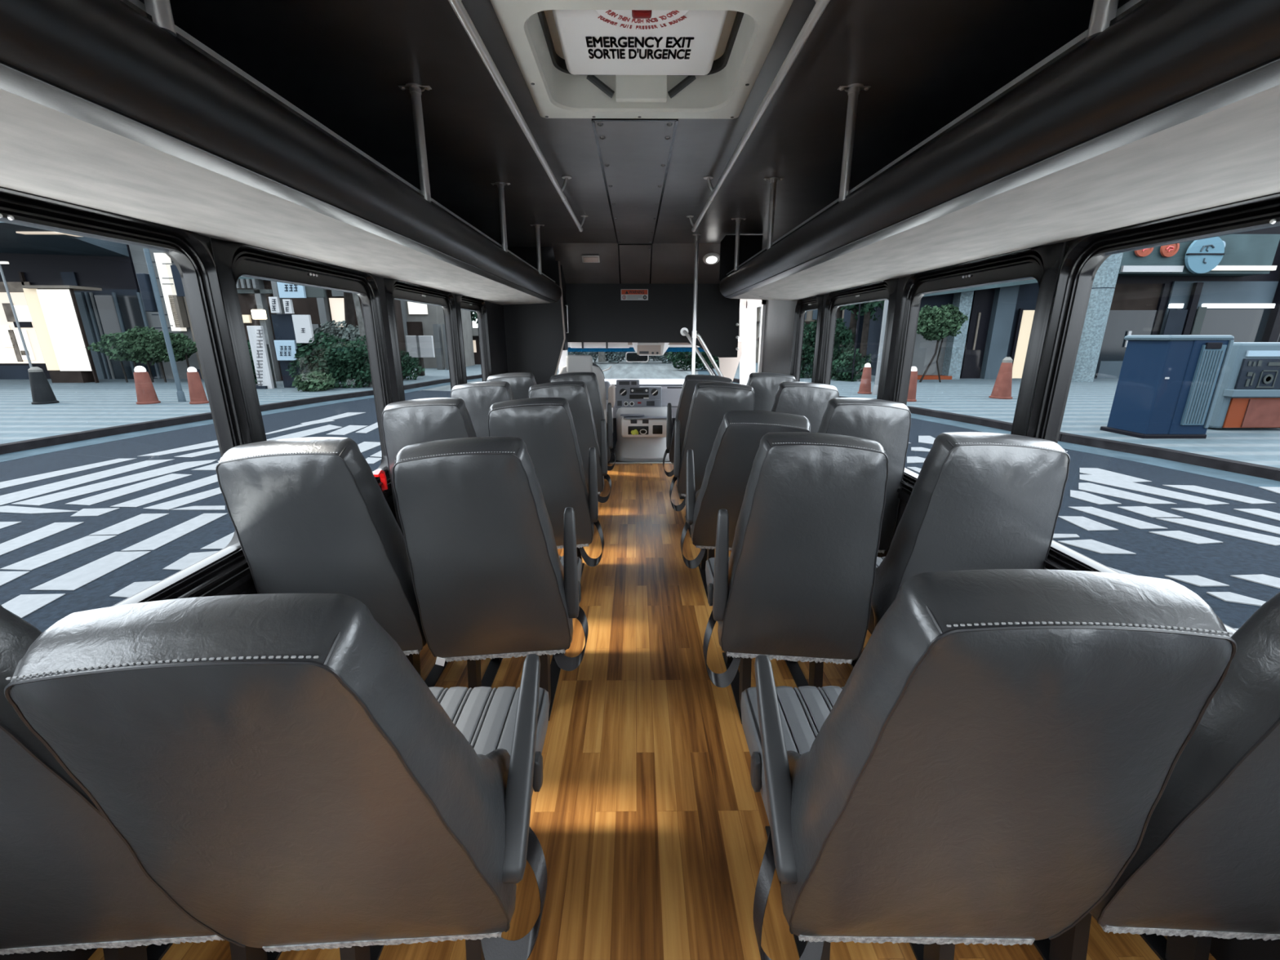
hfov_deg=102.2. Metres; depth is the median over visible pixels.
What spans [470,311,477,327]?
street tree
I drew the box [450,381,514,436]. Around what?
passenger seat
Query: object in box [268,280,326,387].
sign
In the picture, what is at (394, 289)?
window
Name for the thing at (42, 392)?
traffic cone
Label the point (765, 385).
passenger seat
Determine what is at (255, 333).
banner sign
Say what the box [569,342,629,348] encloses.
sun visor
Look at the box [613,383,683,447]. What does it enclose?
wall
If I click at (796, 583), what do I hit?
passenger seat
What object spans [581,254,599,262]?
ceiling lamp
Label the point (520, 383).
passenger seat
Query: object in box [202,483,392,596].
trim
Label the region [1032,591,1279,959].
passenger seat
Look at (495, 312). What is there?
wall
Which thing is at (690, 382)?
passenger seat
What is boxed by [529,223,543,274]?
stanchion
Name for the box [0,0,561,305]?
luggage rack
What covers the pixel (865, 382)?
traffic cone
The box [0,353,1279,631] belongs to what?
road
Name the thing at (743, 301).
trim
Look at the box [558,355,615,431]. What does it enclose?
seat
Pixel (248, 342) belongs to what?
bush
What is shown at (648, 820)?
floor
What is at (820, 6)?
handrail
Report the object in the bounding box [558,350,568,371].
trim
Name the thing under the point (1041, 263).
window
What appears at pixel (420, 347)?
notice board
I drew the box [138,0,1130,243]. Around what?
ceiling
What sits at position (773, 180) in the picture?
stanchion
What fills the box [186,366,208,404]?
traffic cone
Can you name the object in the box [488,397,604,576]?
passenger seat
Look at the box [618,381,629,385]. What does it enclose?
air vent
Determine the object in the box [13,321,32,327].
poster
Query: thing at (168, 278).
building
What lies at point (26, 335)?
poster
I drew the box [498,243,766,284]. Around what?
ceiling
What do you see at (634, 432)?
folded cloth
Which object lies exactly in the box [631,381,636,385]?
air vent
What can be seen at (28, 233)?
light
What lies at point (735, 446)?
passenger seat
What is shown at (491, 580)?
passenger seat
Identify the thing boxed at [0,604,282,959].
passenger seat
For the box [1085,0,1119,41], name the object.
stanchion
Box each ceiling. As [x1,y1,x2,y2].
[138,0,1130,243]
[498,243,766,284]
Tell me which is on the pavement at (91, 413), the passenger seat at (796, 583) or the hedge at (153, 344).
the hedge at (153, 344)
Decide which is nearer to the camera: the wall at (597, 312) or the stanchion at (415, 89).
the stanchion at (415, 89)
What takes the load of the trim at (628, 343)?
attached to the ceiling
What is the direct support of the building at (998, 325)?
on the pavement at (1248, 456)
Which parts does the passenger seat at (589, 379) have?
backrest, armrest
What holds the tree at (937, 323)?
on the pavement at (1248, 456)
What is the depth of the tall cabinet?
9.10 m
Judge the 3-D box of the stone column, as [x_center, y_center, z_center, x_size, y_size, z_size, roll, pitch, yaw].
[17.766,-6.328,20.403,1.072,4.756,1.072,0,16,0]
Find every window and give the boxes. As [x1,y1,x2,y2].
[0,186,253,606]
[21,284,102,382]
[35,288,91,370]
[210,237,393,488]
[383,277,462,401]
[454,293,491,383]
[567,337,739,351]
[790,294,823,382]
[817,278,898,399]
[888,242,1063,492]
[1026,192,1279,636]
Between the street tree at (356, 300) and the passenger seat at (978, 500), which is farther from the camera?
the street tree at (356, 300)
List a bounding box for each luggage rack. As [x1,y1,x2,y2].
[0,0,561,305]
[719,0,1279,301]
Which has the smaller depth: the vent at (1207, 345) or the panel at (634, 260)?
the panel at (634, 260)
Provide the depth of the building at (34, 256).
20.96 m
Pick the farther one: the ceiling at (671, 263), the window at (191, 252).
the ceiling at (671, 263)
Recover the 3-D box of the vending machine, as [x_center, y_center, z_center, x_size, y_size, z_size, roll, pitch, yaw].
[11.903,-1.847,10.080,1.561,1.619,0.840,0,16,0]
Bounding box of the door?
[740,298,766,385]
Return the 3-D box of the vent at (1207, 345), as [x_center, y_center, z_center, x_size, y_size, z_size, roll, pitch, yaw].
[9.756,-2.284,8.789,0.263,0.105,0.040,0,16,0]
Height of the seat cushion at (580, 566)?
0.126 m
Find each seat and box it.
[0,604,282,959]
[4,593,549,959]
[215,436,448,687]
[382,397,476,534]
[392,436,588,720]
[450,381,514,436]
[486,372,536,399]
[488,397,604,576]
[528,381,611,502]
[550,372,616,495]
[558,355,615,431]
[662,374,733,498]
[669,382,755,537]
[680,410,810,599]
[702,431,888,724]
[740,568,1237,959]
[746,372,795,411]
[771,382,839,432]
[817,397,911,553]
[850,431,1070,667]
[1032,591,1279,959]
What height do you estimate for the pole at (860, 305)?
3.490 m
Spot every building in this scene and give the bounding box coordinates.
[0,222,161,379]
[128,244,203,378]
[236,276,408,381]
[400,300,475,369]
[738,306,844,362]
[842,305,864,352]
[866,278,1039,379]
[1093,226,1279,378]
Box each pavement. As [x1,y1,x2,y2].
[0,353,576,462]
[697,362,1279,487]
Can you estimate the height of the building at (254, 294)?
7.483 m
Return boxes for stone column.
[1071,253,1123,382]
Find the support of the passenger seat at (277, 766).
on the floor
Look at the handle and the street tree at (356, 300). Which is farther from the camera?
the street tree at (356, 300)
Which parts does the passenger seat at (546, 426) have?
armrest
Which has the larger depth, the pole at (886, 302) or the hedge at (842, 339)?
the hedge at (842, 339)
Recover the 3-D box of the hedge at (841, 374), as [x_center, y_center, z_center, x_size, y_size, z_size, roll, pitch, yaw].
[8.630,-4.482,21.143,1.706,1.757,1.398,0,16,0]
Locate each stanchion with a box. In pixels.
[143,0,177,36]
[398,82,431,202]
[490,182,510,252]
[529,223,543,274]
[691,233,701,374]
[730,217,746,271]
[764,177,783,249]
[837,83,871,202]
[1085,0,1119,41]
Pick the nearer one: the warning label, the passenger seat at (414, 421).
the passenger seat at (414, 421)
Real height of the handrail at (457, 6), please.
0.090 m
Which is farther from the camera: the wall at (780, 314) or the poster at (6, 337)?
the poster at (6, 337)
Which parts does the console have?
plate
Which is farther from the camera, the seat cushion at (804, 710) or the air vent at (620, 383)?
the air vent at (620, 383)
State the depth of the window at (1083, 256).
1.57 m
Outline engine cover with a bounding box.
[613,406,669,462]
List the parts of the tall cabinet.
ribbed door, corner trim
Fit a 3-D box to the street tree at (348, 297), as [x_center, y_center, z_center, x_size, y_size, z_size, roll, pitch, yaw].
[-10.640,-7.088,18.746,2.804,7.134,2.947,0,16,0]
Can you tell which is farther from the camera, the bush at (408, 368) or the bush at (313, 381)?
the bush at (408, 368)
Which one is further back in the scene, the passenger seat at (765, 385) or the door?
the door
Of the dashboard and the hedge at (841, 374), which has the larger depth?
the hedge at (841, 374)
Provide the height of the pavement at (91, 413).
0.222 m
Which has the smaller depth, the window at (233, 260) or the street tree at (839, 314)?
the window at (233, 260)
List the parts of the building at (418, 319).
lit panel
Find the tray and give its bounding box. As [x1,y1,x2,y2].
[621,416,666,437]
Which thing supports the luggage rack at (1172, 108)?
attached to the wall at (780, 314)
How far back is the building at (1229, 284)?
21.29 m
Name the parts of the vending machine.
orange panel, display panel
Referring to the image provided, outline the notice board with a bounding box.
[405,335,435,376]
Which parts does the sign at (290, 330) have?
post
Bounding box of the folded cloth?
[631,429,638,435]
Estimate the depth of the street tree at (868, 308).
20.61 m
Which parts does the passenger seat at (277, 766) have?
armrest, recline lever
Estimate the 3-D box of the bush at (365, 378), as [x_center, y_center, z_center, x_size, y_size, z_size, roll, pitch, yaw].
[-10.021,-4.122,18.267,2.607,1.976,1.416,0,16,0]
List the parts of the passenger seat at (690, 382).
armrest, backrest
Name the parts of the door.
handle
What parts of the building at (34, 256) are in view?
notice plate, glass door, glass door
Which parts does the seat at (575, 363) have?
backrest, armrest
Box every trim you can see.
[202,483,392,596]
[554,261,565,375]
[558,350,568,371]
[608,462,671,463]
[627,342,691,344]
[718,341,742,381]
[739,298,756,383]
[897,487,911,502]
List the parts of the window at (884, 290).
sash frame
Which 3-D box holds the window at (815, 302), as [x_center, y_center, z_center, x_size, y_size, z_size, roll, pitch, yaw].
[1.321,-0.928,4.106,0.078,1.042,0.619,0,16,0]
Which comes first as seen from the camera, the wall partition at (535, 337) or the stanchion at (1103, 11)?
the stanchion at (1103, 11)
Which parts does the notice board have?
post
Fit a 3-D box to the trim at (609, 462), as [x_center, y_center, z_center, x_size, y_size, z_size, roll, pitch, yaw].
[0.041,-0.194,5.849,0.780,0.008,0.050,0,16,0]
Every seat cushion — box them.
[428,686,549,797]
[559,555,582,582]
[705,556,729,623]
[740,685,843,827]
[867,556,884,633]
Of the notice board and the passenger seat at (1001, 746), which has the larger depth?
the notice board
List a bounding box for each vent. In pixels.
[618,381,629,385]
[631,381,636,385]
[1204,342,1222,348]
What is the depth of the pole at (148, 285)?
13.64 m
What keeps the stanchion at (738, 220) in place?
attached to the ceiling at (344, 64)
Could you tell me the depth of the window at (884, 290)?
3.14 m
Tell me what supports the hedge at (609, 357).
on the road
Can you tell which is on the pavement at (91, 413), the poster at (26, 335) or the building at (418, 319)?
the building at (418, 319)
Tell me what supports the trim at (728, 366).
attached to the wall at (615, 433)
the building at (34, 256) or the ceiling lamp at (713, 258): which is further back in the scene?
the building at (34, 256)
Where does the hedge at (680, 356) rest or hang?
on the road
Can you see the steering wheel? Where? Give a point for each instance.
(593, 364)
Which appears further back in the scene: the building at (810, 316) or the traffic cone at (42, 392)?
the building at (810, 316)
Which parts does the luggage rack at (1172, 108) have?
aluminium rail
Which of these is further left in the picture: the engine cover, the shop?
the shop
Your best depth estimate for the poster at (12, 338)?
21.46 m
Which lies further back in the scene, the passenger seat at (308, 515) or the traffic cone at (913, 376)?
the traffic cone at (913, 376)
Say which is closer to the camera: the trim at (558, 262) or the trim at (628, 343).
the trim at (558, 262)
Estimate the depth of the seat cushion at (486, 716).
1.32 m
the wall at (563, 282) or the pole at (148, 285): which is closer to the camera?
the wall at (563, 282)
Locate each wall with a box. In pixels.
[0,237,507,959]
[560,265,568,350]
[565,283,740,357]
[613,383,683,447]
[761,241,1279,959]
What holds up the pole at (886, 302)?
on the pavement at (1248, 456)
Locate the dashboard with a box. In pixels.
[602,365,684,417]
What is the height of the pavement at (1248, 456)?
0.222 m
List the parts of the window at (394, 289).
sash frame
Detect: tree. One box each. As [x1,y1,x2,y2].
[343,292,360,384]
[351,293,372,386]
[393,299,403,379]
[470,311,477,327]
[598,351,605,362]
[831,306,843,376]
[840,301,878,372]
[849,300,884,377]
[916,303,968,382]
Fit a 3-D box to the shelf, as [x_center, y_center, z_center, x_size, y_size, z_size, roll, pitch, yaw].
[11.787,-1.646,9.782,1.324,0.131,0.160,0,16,0]
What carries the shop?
on the pavement at (91, 413)
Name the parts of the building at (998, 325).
grey wall panel, dark door, doorway frame, lit doorway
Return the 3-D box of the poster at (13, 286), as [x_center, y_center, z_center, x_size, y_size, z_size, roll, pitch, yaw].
[-25.920,-7.791,20.868,2.590,0.393,0.030,0,16,0]
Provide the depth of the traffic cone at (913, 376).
14.31 m
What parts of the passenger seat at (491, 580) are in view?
armrest, recline lever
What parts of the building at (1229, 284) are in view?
door mat panel, glass door, door handle, window post, shop glass, window post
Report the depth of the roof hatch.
1.61 m
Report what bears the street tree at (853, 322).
on the pavement at (1248, 456)
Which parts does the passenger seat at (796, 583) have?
recline lever, armrest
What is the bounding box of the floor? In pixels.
[88,447,1216,959]
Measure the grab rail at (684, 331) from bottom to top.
1.473 m
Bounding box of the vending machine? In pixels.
[1208,342,1279,428]
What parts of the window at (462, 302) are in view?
sash frame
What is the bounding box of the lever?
[373,470,387,489]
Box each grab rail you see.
[680,327,714,375]
[691,330,724,377]
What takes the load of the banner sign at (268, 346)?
on the pavement at (91, 413)
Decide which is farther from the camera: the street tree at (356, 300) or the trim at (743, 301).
the street tree at (356, 300)
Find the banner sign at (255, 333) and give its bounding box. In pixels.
[246,325,274,389]
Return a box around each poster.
[0,281,30,292]
[0,324,13,346]
[1,302,15,321]
[8,329,22,361]
[13,305,32,321]
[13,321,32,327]
[13,329,35,359]
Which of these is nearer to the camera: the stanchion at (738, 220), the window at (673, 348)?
the stanchion at (738, 220)
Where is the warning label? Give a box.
[621,288,648,300]
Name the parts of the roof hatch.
hinge arm, lid, release knob, knob plate, hinge arm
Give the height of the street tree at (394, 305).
7.284 m
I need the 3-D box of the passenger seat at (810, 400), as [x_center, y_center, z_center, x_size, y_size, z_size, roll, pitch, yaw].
[1.059,-0.172,3.741,0.514,1.100,0.588,0,16,0]
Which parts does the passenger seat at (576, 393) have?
armrest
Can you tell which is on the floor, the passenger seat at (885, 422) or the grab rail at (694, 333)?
the passenger seat at (885, 422)
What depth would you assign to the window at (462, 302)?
4.27 m
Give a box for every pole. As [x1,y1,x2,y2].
[136,248,186,401]
[851,303,861,381]
[871,299,888,395]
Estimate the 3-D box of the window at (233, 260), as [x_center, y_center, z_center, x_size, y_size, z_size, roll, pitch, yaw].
[-1.306,-0.387,2.167,0.078,1.042,1.017,0,16,0]
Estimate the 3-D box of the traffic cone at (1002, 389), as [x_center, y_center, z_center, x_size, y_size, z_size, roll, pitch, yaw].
[10.617,-2.979,15.061,0.575,1.178,0.575,0,16,0]
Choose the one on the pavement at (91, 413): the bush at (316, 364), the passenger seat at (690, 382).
the bush at (316, 364)
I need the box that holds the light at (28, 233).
[16,231,81,236]
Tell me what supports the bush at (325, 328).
on the pavement at (91, 413)
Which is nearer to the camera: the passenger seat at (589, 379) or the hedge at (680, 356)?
the passenger seat at (589, 379)
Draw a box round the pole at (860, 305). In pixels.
[851,303,861,381]
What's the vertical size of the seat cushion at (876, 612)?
0.126 m
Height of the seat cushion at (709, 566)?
0.126 m
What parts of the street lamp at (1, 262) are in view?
lamp arm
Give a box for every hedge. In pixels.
[84,325,197,382]
[567,351,598,362]
[597,351,626,363]
[651,351,677,363]
[664,351,707,370]
[695,351,719,369]
[800,320,816,377]
[808,317,854,378]
[831,348,872,381]
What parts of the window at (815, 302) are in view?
sash frame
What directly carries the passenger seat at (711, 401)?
on the floor
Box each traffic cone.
[27,366,59,404]
[133,365,160,404]
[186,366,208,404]
[857,363,871,394]
[906,366,917,401]
[988,356,1013,399]
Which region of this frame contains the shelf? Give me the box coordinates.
[1222,389,1279,396]
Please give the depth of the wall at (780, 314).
2.75 m
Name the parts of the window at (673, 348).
windshield frame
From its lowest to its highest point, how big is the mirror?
0.219 m
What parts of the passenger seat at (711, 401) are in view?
armrest, backrest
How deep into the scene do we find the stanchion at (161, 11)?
0.79 m
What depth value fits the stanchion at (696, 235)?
4.34 m
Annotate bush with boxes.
[247,339,257,383]
[285,331,359,387]
[291,370,337,391]
[312,320,363,358]
[318,334,372,387]
[400,350,425,379]
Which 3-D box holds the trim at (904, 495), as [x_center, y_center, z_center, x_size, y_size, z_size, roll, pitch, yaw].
[1.309,0.284,1.820,0.034,0.055,5.730,0,16,0]
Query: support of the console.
attached to the ceiling
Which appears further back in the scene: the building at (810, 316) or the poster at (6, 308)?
the building at (810, 316)
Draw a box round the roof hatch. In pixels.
[489,0,793,119]
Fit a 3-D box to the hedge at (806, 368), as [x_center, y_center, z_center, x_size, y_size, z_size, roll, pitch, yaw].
[7.124,-5.478,22.416,2.085,2.831,1.384,0,16,0]
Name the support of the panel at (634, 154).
attached to the ceiling at (344, 64)
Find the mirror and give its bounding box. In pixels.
[625,351,648,362]
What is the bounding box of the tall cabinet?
[1099,334,1234,438]
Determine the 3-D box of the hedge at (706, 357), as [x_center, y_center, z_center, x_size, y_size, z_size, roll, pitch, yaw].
[4.216,-7.027,29.221,2.473,1.863,1.582,0,16,0]
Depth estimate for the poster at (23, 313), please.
21.14 m
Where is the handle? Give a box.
[564,305,568,333]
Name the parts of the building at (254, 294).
scroll panel, scroll panel, scroll panel, scroll panel, pale panel, pale panel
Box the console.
[631,342,670,355]
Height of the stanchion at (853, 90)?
0.345 m
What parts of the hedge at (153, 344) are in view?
stem, stem, stem, stem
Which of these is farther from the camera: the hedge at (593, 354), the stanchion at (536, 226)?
the hedge at (593, 354)
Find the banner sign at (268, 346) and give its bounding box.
[266,344,276,387]
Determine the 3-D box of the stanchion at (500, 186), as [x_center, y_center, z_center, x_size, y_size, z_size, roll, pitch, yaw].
[-0.760,-1.450,2.861,0.104,0.345,0.060,0,16,0]
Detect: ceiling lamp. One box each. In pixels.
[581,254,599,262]
[702,252,719,264]
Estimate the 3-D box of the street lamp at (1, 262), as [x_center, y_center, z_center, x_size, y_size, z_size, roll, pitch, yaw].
[-22.469,-5.634,18.786,0.335,4.288,0.100,0,16,0]
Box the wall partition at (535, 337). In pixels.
[503,246,564,384]
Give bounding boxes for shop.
[471,327,480,364]
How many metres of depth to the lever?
2.54 m
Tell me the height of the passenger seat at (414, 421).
1.100 m
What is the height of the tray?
0.225 m
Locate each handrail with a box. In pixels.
[448,0,588,231]
[686,0,830,231]
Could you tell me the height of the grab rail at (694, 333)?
1.431 m
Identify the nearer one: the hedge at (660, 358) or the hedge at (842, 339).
the hedge at (842, 339)
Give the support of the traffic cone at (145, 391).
on the pavement at (91, 413)
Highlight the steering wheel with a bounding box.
[592,362,604,380]
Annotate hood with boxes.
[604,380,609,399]
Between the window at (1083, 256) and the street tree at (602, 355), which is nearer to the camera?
the window at (1083, 256)
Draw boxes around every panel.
[591,118,678,244]
[617,244,652,284]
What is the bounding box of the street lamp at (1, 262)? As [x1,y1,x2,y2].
[0,261,32,367]
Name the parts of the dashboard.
switch panel, panel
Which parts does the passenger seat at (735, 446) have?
armrest, backrest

